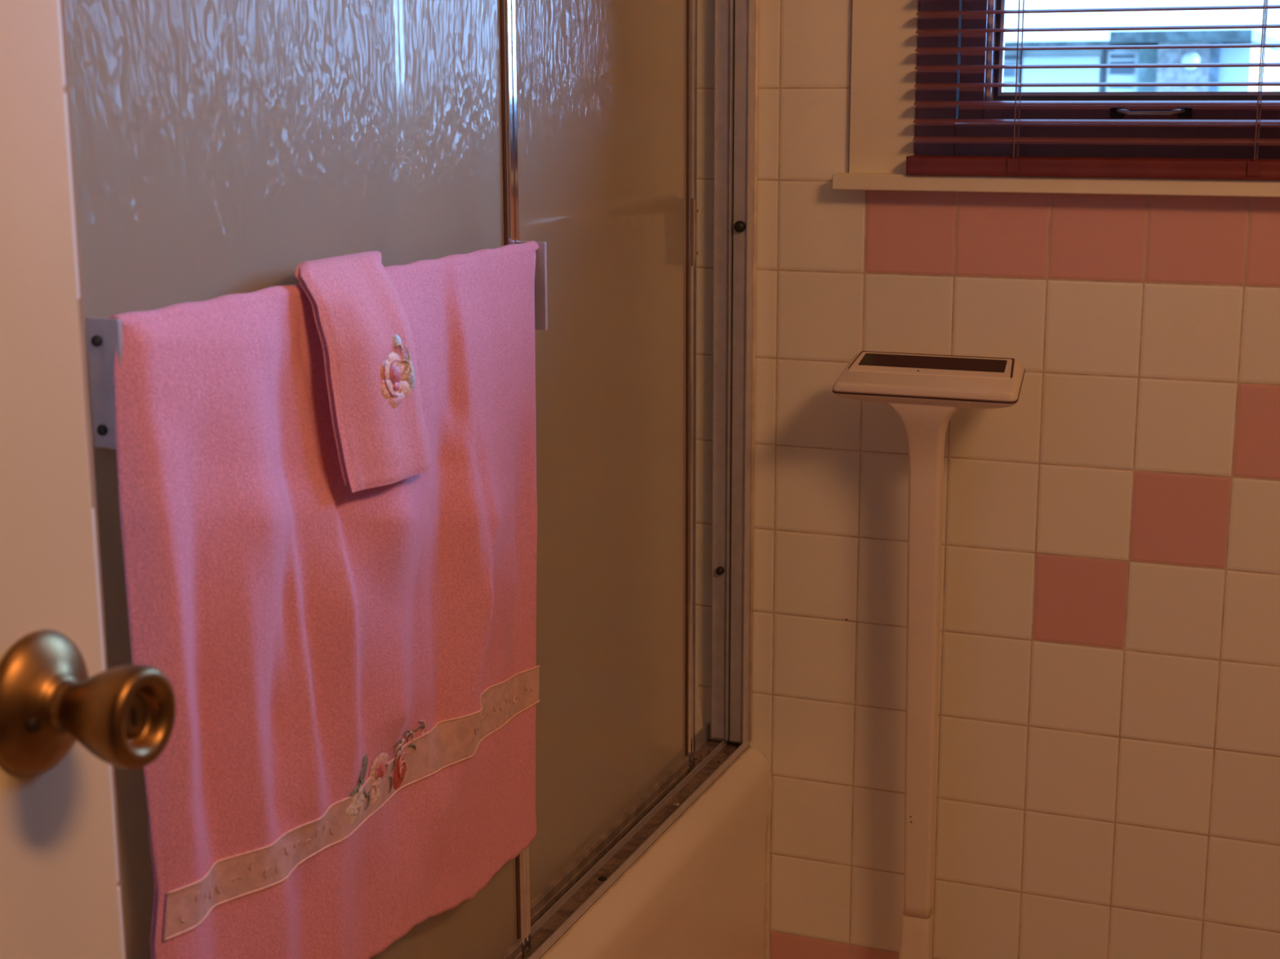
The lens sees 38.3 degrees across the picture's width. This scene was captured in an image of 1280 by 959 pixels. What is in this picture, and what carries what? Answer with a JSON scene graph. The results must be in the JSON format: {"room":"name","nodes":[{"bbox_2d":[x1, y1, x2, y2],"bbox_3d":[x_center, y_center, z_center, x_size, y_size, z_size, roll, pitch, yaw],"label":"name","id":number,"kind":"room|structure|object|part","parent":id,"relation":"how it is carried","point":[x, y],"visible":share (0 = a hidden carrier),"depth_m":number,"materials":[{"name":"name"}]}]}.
{"room":"bathroom","nodes":[
{"label":"bathroom","id":0,"kind":"room"},
{"bbox_2d":[695,0,1279,958],"bbox_3d":[0.537,-0.391,2.120,2.590,2.420,0.120,5,13,21],"label":"wall","id":1,"kind":"structure","parent":0,"point":[1108,766],"depth_m":2.19,"materials":[{"name":"tile"}]},
{"bbox_2d":[831,0,1279,197],"bbox_3d":[0.684,-0.809,1.935,0.944,1.008,0.124,5,13,21],"label":"window","id":2,"kind":"structure","parent":1,"relation":"in","point":[884,38],"depth_m":2.10,"materials":[{"name":"beige paint"}]},
{"bbox_3d":[0.670,-0.811,1.904,0.916,0.989,0.009,5,13,21],"label":"casing","id":3,"kind":"part","parent":2,"relation":"part of","materials":[{"name":"beige paint"}]},
{"bbox_3d":[0.686,-0.325,2.037,0.944,0.019,0.124,5,13,21],"label":"sill","id":4,"kind":"part","parent":2,"relation":"part of","materials":[{"name":"beige paint"}]},
{"bbox_2d":[906,0,1279,179],"bbox_3d":[0.660,-0.751,1.895,0.760,0.874,0.029,5,13,21],"label":"blind","id":5,"kind":"object","parent":2,"relation":"attached to","point":[992,166],"visible":1,"depth_m":2.02,"materials":[{"name":"red plastic"}]},
{"bbox_3d":[0.422,-0.767,1.990,0.001,0.828,0.027,5,13,21],"label":"ladder cord","id":6,"kind":"part","parent":5,"relation":"part of","materials":[{"name":"fabric"}]},
{"bbox_3d":[0.424,-0.767,1.989,0.001,0.828,0.001,5,13,21],"label":"lift cord","id":7,"kind":"part","parent":5,"relation":"part of","materials":[{"name":"fabric"}]},
{"bbox_3d":[0.662,-0.334,1.984,0.758,0.021,0.026,5,13,21],"label":"rail","id":8,"kind":"part","parent":5,"relation":"part of","materials":[{"name":"brown wood"}]},
{"bbox_3d":[0.660,-0.748,1.896,0.001,0.828,0.027,5,13,21],"label":"ladder cord","id":9,"kind":"part","parent":5,"relation":"part of","materials":[{"name":"fabric"}]},
{"bbox_3d":[0.662,-0.748,1.896,0.001,0.828,0.001,5,13,21],"label":"lift cord","id":10,"kind":"part","parent":5,"relation":"part of","materials":[{"name":"fabric"}]},
{"bbox_3d":[0.683,-0.779,1.942,0.772,0.907,0.064,5,13,21],"label":"frame","id":11,"kind":"part","parent":2,"relation":"part of","materials":[{"name":"paint"}]},
{"bbox_3d":[0.684,-0.781,1.937,0.668,0.796,0.051,5,13,21],"label":"sash","id":12,"kind":"part","parent":2,"relation":"part of","materials":[{"name":"paint"}]},
{"bbox_3d":[0.563,-0.406,2.031,0.074,0.008,0.013,5,13,21],"label":"lift handle","id":13,"kind":"part","parent":2,"relation":"part of","materials":[{"name":"metal"}]},
{"bbox_3d":[0.565,-0.406,2.036,0.087,0.012,0.005,5,13,21],"label":"handle plate","id":14,"kind":"part","parent":2,"relation":"part of","materials":[{"name":"metal"}]},
{"bbox_3d":[-0.111,1.181,0.793,2.590,0.100,3.620,5,13,21],"label":"floor","id":15,"kind":"structure","parent":0,"visible":0},
{"bbox_2d":[544,668,772,958],"bbox_3d":[-0.452,0.590,1.922,0.800,0.586,1.356,5,13,21],"label":"bathtub","id":16,"kind":"object","parent":15,"relation":"on","point":[700,891],"depth_m":2.16,"materials":[{"name":"ceramic"}]},
{"bbox_2d":[524,0,759,958],"bbox_3d":[-0.139,-0.299,1.605,0.060,1.581,1.354,5,13,21],"label":"frame","id":17,"kind":"object","parent":16,"relation":"on","point":[735,21],"visible":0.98,"depth_m":2.24,"materials":[{"name":"metal"}]},
{"bbox_2d":[63,0,547,958],"bbox_3d":[-0.231,-0.220,1.329,0.036,1.530,0.697,5,13,21],"label":"shower door","id":18,"kind":"structure","parent":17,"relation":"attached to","point":[221,148],"depth_m":1.29,"materials":[{"name":"glass"}]},
{"bbox_2d":[108,240,540,958],"bbox_3d":[-0.189,0.118,1.420,0.055,0.555,0.604,5,13,21],"label":"bath towel","id":19,"kind":"object","parent":18,"relation":"hanging from","point":[348,761],"visible":0.93,"depth_m":1.32,"materials":[{"name":"pink fabric"}]},
{"bbox_2d":[345,785,364,826],"bbox_3d":[-0.210,0.242,1.369,0.005,0.029,0.034,3,12,15],"label":"flower","id":20,"kind":"object","parent":19,"relation":"on","point":[354,794],"depth_m":1.36,"materials":[{"name":"beige fabric"}]},
{"bbox_2d":[295,250,432,492],"bbox_3d":[-0.197,-0.083,1.354,0.067,0.161,0.145,5,13,21],"label":"washcloth","id":21,"kind":"object","parent":19,"relation":"on","point":[363,327],"visible":0.97,"depth_m":1.32,"materials":[{"name":"pink fabric"}]},
{"bbox_3d":[-0.241,0.517,1.488,0.011,0.022,0.654,5,13,21],"label":"rail","id":22,"kind":"part","parent":18,"relation":"part of","materials":[{"name":"metal"}]},
{"bbox_2d":[515,0,697,924],"bbox_3d":[-0.083,-0.324,1.815,0.043,1.530,0.709,5,13,21],"label":"shower door","id":23,"kind":"structure","parent":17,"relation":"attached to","point":[606,90],"depth_m":1.97,"materials":[{"name":"glass"}]},
{"bbox_3d":[-0.069,0.415,1.967,0.011,0.022,0.670,5,13,21],"label":"rail","id":24,"kind":"part","parent":23,"relation":"part of","materials":[{"name":"metal"}]},
{"bbox_3d":[0.064,-0.288,2.139,0.003,0.078,0.012,5,13,21],"label":"finger pull","id":25,"kind":"part","parent":23,"relation":"part of","materials":[{"name":"metal"}]},
{"bbox_3d":[0.038,0.264,2.395,0.100,0.148,0.003,5,13,21],"label":"splash guard","id":26,"kind":"part","parent":16,"relation":"part of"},
{"bbox_2d":[831,351,1025,958],"bbox_3d":[0.290,0.357,2.083,0.300,0.972,0.320,5,13,21],"label":"scale","id":27,"kind":"object","parent":15,"relation":"on","point":[924,391],"visible":1,"depth_m":2.12,"materials":[{"name":"beige plastic"}]},
{"bbox_2d":[898,911,932,958],"bbox_3d":[0.336,0.651,2.273,0.064,0.250,0.052,5,13,21],"label":"socket","id":28,"kind":"object","parent":27,"relation":"attached to","point":[916,927],"depth_m":2.24,"materials":[{"name":"beige plastic"}]},
{"bbox_3d":[-0.864,-0.081,0.679,0.847,2.420,0.941,5,13,21],"label":"wall","id":29,"kind":"structure","parent":0,"visible":0},
{"bbox_2d":[0,0,175,958],"bbox_3d":[-0.393,0.137,0.532,0.102,2.028,0.771,5,13,21],"label":"door","id":30,"kind":"structure","parent":29,"relation":"in","point":[64,720],"depth_m":0.84,"materials":[{"name":"beige paint"}]},
{"bbox_2d":[57,0,124,958],"bbox_3d":[-0.312,-0.136,0.903,0.012,2.266,0.109,5,13,21],"label":"trim","id":31,"kind":"structure","parent":29,"relation":"attached to","point":[59,1],"depth_m":0.98,"materials":[{"name":"wood"}]},
{"bbox_2d":[59,0,126,958],"bbox_3d":[-0.313,-0.130,0.903,0.006,2.420,0.106,5,13,21],"label":"door","id":32,"kind":"structure","parent":29,"relation":"attached to","point":[66,88],"depth_m":0.97,"materials":[{"name":"paint"}]},
{"label":"outside","id":33,"kind":"structure","parent":0,"visible":0},
{"bbox_3d":[5.030,-2.532,22.340,26.000,0.200,39.000,5,13,21],"label":"ground","id":34,"kind":"structure","parent":33,"visible":0},
{"bbox_2d":[1003,29,1279,92],"bbox_3d":[4.971,-4.302,23.750,5.800,2.680,5.800,5,13,21],"label":"house","id":35,"kind":"structure","parent":34,"relation":"on","point":[1237,55],"depth_m":20.83,"materials":[{"name":"blue"}]},
{"bbox_3d":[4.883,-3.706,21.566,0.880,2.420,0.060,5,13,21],"label":"garage door","id":36,"kind":"part","parent":35,"relation":"part of","materials":[{"name":"white"}]},
{"bbox_3d":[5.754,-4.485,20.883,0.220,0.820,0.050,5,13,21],"label":"entry door","id":37,"kind":"part","parent":35,"relation":"part of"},
{"bbox_3d":[6.403,-3.612,20.709,0.100,2.580,0.120,5,13,21],"label":"corner post","id":38,"kind":"part","parent":35,"relation":"part of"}
]}

